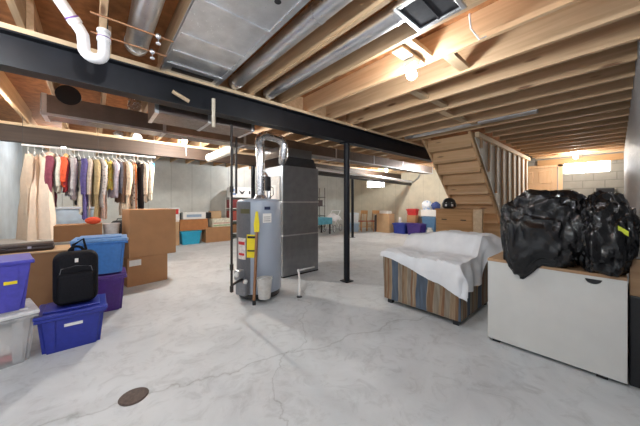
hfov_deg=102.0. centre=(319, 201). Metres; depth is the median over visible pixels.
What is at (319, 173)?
drain pipe
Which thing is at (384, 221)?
carton
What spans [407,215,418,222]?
carton
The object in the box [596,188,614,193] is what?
tall cabinet
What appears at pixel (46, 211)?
garment
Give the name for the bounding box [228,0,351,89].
duct
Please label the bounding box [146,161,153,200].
jacket
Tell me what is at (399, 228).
storage tote
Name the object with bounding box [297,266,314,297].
pipe
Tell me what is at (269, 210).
water heater
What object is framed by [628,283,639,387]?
crate
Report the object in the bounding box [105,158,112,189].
garment
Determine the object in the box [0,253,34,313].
storage tote
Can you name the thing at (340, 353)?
floor
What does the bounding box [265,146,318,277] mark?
furnace
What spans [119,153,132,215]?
coat
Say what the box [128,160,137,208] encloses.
dress
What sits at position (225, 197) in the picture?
shelving unit
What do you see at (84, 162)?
dress
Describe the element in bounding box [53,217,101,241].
carton
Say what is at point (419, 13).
grille
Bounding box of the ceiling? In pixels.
[0,0,639,176]
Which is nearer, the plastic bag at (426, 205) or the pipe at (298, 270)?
the pipe at (298, 270)
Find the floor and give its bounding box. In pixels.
[0,227,639,425]
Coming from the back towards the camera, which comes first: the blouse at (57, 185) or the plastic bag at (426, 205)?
the plastic bag at (426, 205)
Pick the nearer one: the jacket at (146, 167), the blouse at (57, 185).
the blouse at (57, 185)
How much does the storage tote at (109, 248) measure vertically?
0.430 m
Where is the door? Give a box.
[528,167,557,190]
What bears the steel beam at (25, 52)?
attached to the ceiling
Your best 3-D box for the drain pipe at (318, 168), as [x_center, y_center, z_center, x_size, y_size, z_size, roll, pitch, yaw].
[1.519,-0.935,9.022,6.352,0.228,0.100,0,0,-41]
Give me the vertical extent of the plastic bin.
0.300 m
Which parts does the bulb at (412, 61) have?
glass bulb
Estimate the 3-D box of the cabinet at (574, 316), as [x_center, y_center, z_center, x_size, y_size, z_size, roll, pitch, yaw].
[2.086,0.914,2.321,0.604,0.772,0.852,0,0,-41]
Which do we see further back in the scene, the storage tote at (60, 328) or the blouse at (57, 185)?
the blouse at (57, 185)
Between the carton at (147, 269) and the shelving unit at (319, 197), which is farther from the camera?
the shelving unit at (319, 197)
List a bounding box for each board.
[473,209,481,232]
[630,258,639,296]
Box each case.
[0,241,54,253]
[111,218,121,233]
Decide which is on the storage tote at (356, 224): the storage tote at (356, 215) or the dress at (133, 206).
the storage tote at (356, 215)
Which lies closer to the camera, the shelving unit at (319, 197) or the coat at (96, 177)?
the coat at (96, 177)
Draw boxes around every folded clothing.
[0,318,19,356]
[0,344,18,363]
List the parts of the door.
panel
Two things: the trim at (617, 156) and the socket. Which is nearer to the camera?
the socket
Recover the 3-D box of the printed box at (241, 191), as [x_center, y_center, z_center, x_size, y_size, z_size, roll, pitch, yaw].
[-2.925,-0.356,9.468,0.820,0.341,0.364,0,0,-41]
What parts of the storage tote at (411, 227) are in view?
lid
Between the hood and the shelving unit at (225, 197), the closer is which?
the hood
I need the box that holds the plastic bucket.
[256,276,272,299]
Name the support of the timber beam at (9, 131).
attached to the ceiling
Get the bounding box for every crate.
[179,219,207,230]
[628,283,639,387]
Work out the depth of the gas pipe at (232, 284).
3.09 m
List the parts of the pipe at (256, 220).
rod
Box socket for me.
[405,62,417,69]
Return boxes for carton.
[0,244,70,320]
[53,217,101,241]
[122,208,175,258]
[123,254,166,287]
[176,222,178,245]
[202,226,229,242]
[208,211,220,218]
[377,213,393,232]
[379,211,391,213]
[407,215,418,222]
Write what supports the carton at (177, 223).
on the floor
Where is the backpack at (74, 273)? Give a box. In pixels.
[52,238,97,305]
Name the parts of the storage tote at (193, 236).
lid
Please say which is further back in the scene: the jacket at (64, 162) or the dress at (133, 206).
the dress at (133, 206)
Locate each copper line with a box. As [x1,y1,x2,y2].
[90,11,173,42]
[90,31,166,56]
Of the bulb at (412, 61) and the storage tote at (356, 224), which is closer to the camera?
the bulb at (412, 61)
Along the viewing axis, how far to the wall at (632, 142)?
2.69 m
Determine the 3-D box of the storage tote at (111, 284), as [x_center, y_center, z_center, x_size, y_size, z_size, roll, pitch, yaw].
[-2.655,1.073,3.165,0.474,0.455,0.392,0,0,-39]
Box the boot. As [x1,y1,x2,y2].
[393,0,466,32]
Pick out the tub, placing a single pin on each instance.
(108, 228)
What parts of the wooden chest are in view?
drawer, drawer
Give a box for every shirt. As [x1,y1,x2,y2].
[70,155,77,200]
[87,152,93,217]
[114,155,123,193]
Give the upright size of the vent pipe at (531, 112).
0.120 m
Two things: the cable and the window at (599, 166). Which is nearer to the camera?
the cable
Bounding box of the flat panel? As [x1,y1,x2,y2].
[374,215,376,231]
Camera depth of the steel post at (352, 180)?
9.47 m
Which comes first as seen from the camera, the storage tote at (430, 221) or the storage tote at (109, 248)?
the storage tote at (109, 248)
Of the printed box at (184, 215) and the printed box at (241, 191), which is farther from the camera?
the printed box at (241, 191)
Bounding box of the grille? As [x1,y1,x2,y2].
[400,0,458,26]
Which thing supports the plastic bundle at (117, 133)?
on the timber beam at (9, 131)
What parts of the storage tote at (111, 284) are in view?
lid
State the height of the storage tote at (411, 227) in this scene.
0.460 m
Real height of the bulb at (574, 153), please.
0.175 m
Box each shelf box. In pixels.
[227,200,237,207]
[227,211,236,219]
[233,224,236,232]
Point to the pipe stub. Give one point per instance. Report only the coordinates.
(213, 99)
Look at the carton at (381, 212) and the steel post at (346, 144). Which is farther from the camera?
the carton at (381, 212)
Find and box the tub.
[102,223,119,233]
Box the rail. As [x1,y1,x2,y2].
[21,116,154,157]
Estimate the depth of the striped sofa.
3.01 m
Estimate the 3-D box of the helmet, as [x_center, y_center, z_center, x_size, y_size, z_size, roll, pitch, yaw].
[2.761,0.025,5.538,0.284,0.230,0.280,0,0,29]
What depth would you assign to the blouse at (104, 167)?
4.29 m
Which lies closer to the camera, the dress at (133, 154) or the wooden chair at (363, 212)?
the dress at (133, 154)
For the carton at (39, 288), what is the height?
0.735 m
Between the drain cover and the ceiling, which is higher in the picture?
the ceiling
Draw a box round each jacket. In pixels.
[57,147,67,186]
[115,159,126,202]
[140,155,148,202]
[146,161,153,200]
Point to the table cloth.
(321, 220)
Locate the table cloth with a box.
[318,217,331,224]
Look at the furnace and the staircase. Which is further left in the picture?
the furnace
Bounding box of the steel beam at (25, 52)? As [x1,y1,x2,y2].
[0,21,480,169]
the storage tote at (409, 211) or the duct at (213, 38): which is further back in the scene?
the storage tote at (409, 211)
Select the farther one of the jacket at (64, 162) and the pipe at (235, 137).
the jacket at (64, 162)
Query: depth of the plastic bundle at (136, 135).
5.18 m
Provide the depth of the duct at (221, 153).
5.03 m
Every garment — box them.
[38,145,55,239]
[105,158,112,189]
[107,152,119,197]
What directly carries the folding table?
on the floor
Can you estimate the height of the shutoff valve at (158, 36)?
0.078 m
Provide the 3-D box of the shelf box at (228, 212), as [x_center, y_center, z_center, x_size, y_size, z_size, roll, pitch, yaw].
[-3.120,0.483,9.327,0.360,0.341,0.340,0,0,-41]
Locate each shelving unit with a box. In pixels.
[225,197,250,233]
[318,188,324,229]
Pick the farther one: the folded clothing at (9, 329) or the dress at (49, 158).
the dress at (49, 158)
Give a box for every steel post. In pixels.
[249,165,255,198]
[340,141,353,282]
[350,175,354,237]
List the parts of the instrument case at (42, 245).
lid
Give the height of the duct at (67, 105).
0.386 m
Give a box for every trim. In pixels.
[528,164,562,189]
[537,153,623,165]
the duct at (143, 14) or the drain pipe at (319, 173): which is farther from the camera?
the drain pipe at (319, 173)
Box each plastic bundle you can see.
[113,131,123,135]
[132,133,141,138]
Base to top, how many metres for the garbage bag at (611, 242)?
0.618 m
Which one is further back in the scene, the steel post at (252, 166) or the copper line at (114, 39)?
the steel post at (252, 166)
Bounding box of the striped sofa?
[383,256,487,325]
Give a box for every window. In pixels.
[367,181,383,187]
[563,160,610,174]
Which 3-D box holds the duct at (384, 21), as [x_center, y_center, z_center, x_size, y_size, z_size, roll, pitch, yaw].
[-0.034,-1.345,2.518,0.152,0.152,1.880,0,0,-41]
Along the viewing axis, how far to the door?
7.90 m
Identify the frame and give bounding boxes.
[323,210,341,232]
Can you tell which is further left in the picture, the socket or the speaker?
the speaker
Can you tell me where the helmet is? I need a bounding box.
[442,198,456,208]
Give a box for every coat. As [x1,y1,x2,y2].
[16,151,33,240]
[92,150,100,222]
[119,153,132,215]
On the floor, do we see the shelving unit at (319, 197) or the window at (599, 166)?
the shelving unit at (319, 197)
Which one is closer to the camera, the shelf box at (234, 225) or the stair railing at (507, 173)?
the stair railing at (507, 173)
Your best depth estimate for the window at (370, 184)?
12.74 m
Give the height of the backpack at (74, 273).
0.590 m
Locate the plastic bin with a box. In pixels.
[55,207,93,223]
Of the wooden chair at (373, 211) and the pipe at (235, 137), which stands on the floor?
the wooden chair at (373, 211)
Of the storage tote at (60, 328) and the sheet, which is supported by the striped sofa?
the sheet
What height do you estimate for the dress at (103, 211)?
1.174 m
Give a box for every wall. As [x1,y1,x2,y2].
[0,141,21,238]
[22,143,343,241]
[350,151,623,227]
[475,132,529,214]
[624,40,639,282]
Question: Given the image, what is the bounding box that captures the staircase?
[422,131,500,237]
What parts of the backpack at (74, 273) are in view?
handle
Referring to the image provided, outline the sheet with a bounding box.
[380,230,502,300]
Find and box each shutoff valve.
[150,49,154,59]
[155,33,160,45]
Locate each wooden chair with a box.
[358,210,367,231]
[367,210,378,231]
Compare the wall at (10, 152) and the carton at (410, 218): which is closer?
the wall at (10, 152)
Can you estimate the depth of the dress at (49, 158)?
3.86 m
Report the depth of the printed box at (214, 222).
8.59 m
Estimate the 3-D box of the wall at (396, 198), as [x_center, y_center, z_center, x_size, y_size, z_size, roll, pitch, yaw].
[4.787,-0.105,10.333,0.200,2.810,9.520,0,0,-41]
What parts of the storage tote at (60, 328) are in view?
lid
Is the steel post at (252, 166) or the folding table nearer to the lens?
the folding table
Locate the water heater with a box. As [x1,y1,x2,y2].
[234,131,287,299]
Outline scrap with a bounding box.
[172,90,189,102]
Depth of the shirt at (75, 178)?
4.05 m
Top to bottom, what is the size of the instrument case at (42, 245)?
0.085 m
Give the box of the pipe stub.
[212,98,214,126]
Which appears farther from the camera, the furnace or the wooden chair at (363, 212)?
the wooden chair at (363, 212)
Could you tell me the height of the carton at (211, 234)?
0.482 m
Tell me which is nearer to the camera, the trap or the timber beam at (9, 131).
the trap
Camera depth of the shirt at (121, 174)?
4.44 m
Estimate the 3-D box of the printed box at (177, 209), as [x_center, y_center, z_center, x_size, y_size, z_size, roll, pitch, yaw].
[-4.454,0.387,7.844,0.300,0.421,0.302,0,0,-41]
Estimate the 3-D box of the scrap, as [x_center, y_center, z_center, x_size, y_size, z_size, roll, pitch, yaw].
[-1.371,-1.040,2.553,0.163,0.092,0.036,0,0,-41]
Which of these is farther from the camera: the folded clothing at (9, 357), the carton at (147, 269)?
the carton at (147, 269)
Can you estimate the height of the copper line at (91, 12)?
0.013 m
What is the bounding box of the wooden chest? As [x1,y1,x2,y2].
[435,208,484,232]
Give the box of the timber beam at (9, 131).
[0,120,400,178]
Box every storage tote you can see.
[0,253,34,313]
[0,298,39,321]
[32,293,107,354]
[70,234,127,274]
[98,267,126,311]
[179,230,201,244]
[350,213,358,221]
[350,222,358,231]
[392,222,407,233]
[406,209,418,214]
[406,223,425,234]
[421,216,435,232]
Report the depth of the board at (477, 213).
4.88 m
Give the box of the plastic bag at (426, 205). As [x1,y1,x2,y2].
[422,200,431,209]
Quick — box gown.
[27,147,39,240]
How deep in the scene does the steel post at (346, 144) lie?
4.21 m
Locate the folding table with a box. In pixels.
[0,233,128,244]
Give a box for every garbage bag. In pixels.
[500,189,587,278]
[577,190,639,276]
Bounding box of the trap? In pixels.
[53,0,110,63]
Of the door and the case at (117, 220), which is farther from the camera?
the door
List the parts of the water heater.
burner, tank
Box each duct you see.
[40,85,432,174]
[124,0,164,55]
[148,102,253,137]
[159,0,309,86]
[205,146,238,161]
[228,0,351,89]
[263,1,403,99]
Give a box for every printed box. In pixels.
[167,208,179,221]
[180,212,205,219]
[209,218,229,226]
[227,187,250,196]
[421,210,435,216]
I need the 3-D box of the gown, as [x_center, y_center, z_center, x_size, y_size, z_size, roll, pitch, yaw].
[-4.337,-0.102,3.928,0.829,1.541,0.247,0,0,44]
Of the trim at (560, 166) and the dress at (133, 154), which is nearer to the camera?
the dress at (133, 154)
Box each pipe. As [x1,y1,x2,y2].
[230,124,242,292]
[235,137,236,193]
[252,211,259,305]
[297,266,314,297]
[316,167,411,182]
[318,172,411,185]
[404,109,537,139]
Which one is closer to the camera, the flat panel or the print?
the print
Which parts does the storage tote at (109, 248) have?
lid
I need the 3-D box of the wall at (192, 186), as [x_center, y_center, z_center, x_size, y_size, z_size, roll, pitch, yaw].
[-2.854,-0.105,10.117,12.000,2.810,0.200,0,0,-41]
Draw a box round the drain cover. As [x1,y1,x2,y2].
[118,387,148,405]
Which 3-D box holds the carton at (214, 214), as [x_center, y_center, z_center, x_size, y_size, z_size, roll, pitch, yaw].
[-3.532,0.423,8.703,0.360,0.241,0.200,0,0,-41]
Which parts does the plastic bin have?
lid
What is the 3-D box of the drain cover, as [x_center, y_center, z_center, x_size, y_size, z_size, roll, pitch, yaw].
[-1.243,1.294,1.729,0.170,0.011,0.170,0,0,-41]
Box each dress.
[43,152,56,206]
[73,151,82,215]
[80,149,87,219]
[100,151,106,219]
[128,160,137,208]
[133,154,136,208]
[136,157,144,208]
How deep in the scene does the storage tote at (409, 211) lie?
10.43 m
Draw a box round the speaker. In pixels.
[206,212,210,217]
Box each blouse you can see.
[53,153,61,193]
[65,154,73,196]
[96,153,107,207]
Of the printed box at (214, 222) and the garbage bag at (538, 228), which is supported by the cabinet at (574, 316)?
the garbage bag at (538, 228)
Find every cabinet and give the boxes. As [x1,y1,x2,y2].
[487,252,626,383]
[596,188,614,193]
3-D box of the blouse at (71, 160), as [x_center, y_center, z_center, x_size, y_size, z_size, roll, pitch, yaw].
[-4.034,-0.480,4.178,0.519,0.785,0.127,0,0,37]
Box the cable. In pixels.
[469,13,486,39]
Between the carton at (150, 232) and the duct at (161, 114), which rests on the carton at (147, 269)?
the carton at (150, 232)
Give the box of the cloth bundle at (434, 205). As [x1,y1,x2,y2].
[431,202,440,209]
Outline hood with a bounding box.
[254,195,266,198]
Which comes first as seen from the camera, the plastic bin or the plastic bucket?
the plastic bucket
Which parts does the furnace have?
panel, label plate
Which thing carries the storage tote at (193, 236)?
on the floor
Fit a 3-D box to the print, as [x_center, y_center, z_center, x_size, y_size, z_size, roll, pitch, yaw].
[-3.907,0.427,8.043,0.429,0.084,0.003,0,0,-41]
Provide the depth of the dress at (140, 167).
4.67 m
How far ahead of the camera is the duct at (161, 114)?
3.03 m
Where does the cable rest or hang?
attached to the ceiling
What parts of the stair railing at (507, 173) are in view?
plate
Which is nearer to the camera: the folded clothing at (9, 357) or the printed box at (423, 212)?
the folded clothing at (9, 357)
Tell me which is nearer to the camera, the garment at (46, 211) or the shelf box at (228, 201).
the garment at (46, 211)
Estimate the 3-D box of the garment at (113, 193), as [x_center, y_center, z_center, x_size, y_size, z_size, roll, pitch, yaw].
[-3.631,-0.469,4.528,0.510,0.807,0.109,0,0,34]
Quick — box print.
[187,214,200,216]
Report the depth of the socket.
2.28 m
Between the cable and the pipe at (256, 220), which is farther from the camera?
the pipe at (256, 220)
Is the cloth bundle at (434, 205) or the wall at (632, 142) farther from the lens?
the cloth bundle at (434, 205)
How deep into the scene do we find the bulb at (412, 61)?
2.26 m
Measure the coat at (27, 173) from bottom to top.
1.498 m
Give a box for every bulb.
[392,45,425,79]
[573,152,578,158]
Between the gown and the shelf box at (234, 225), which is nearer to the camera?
the gown
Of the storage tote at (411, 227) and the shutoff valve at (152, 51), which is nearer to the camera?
the shutoff valve at (152, 51)

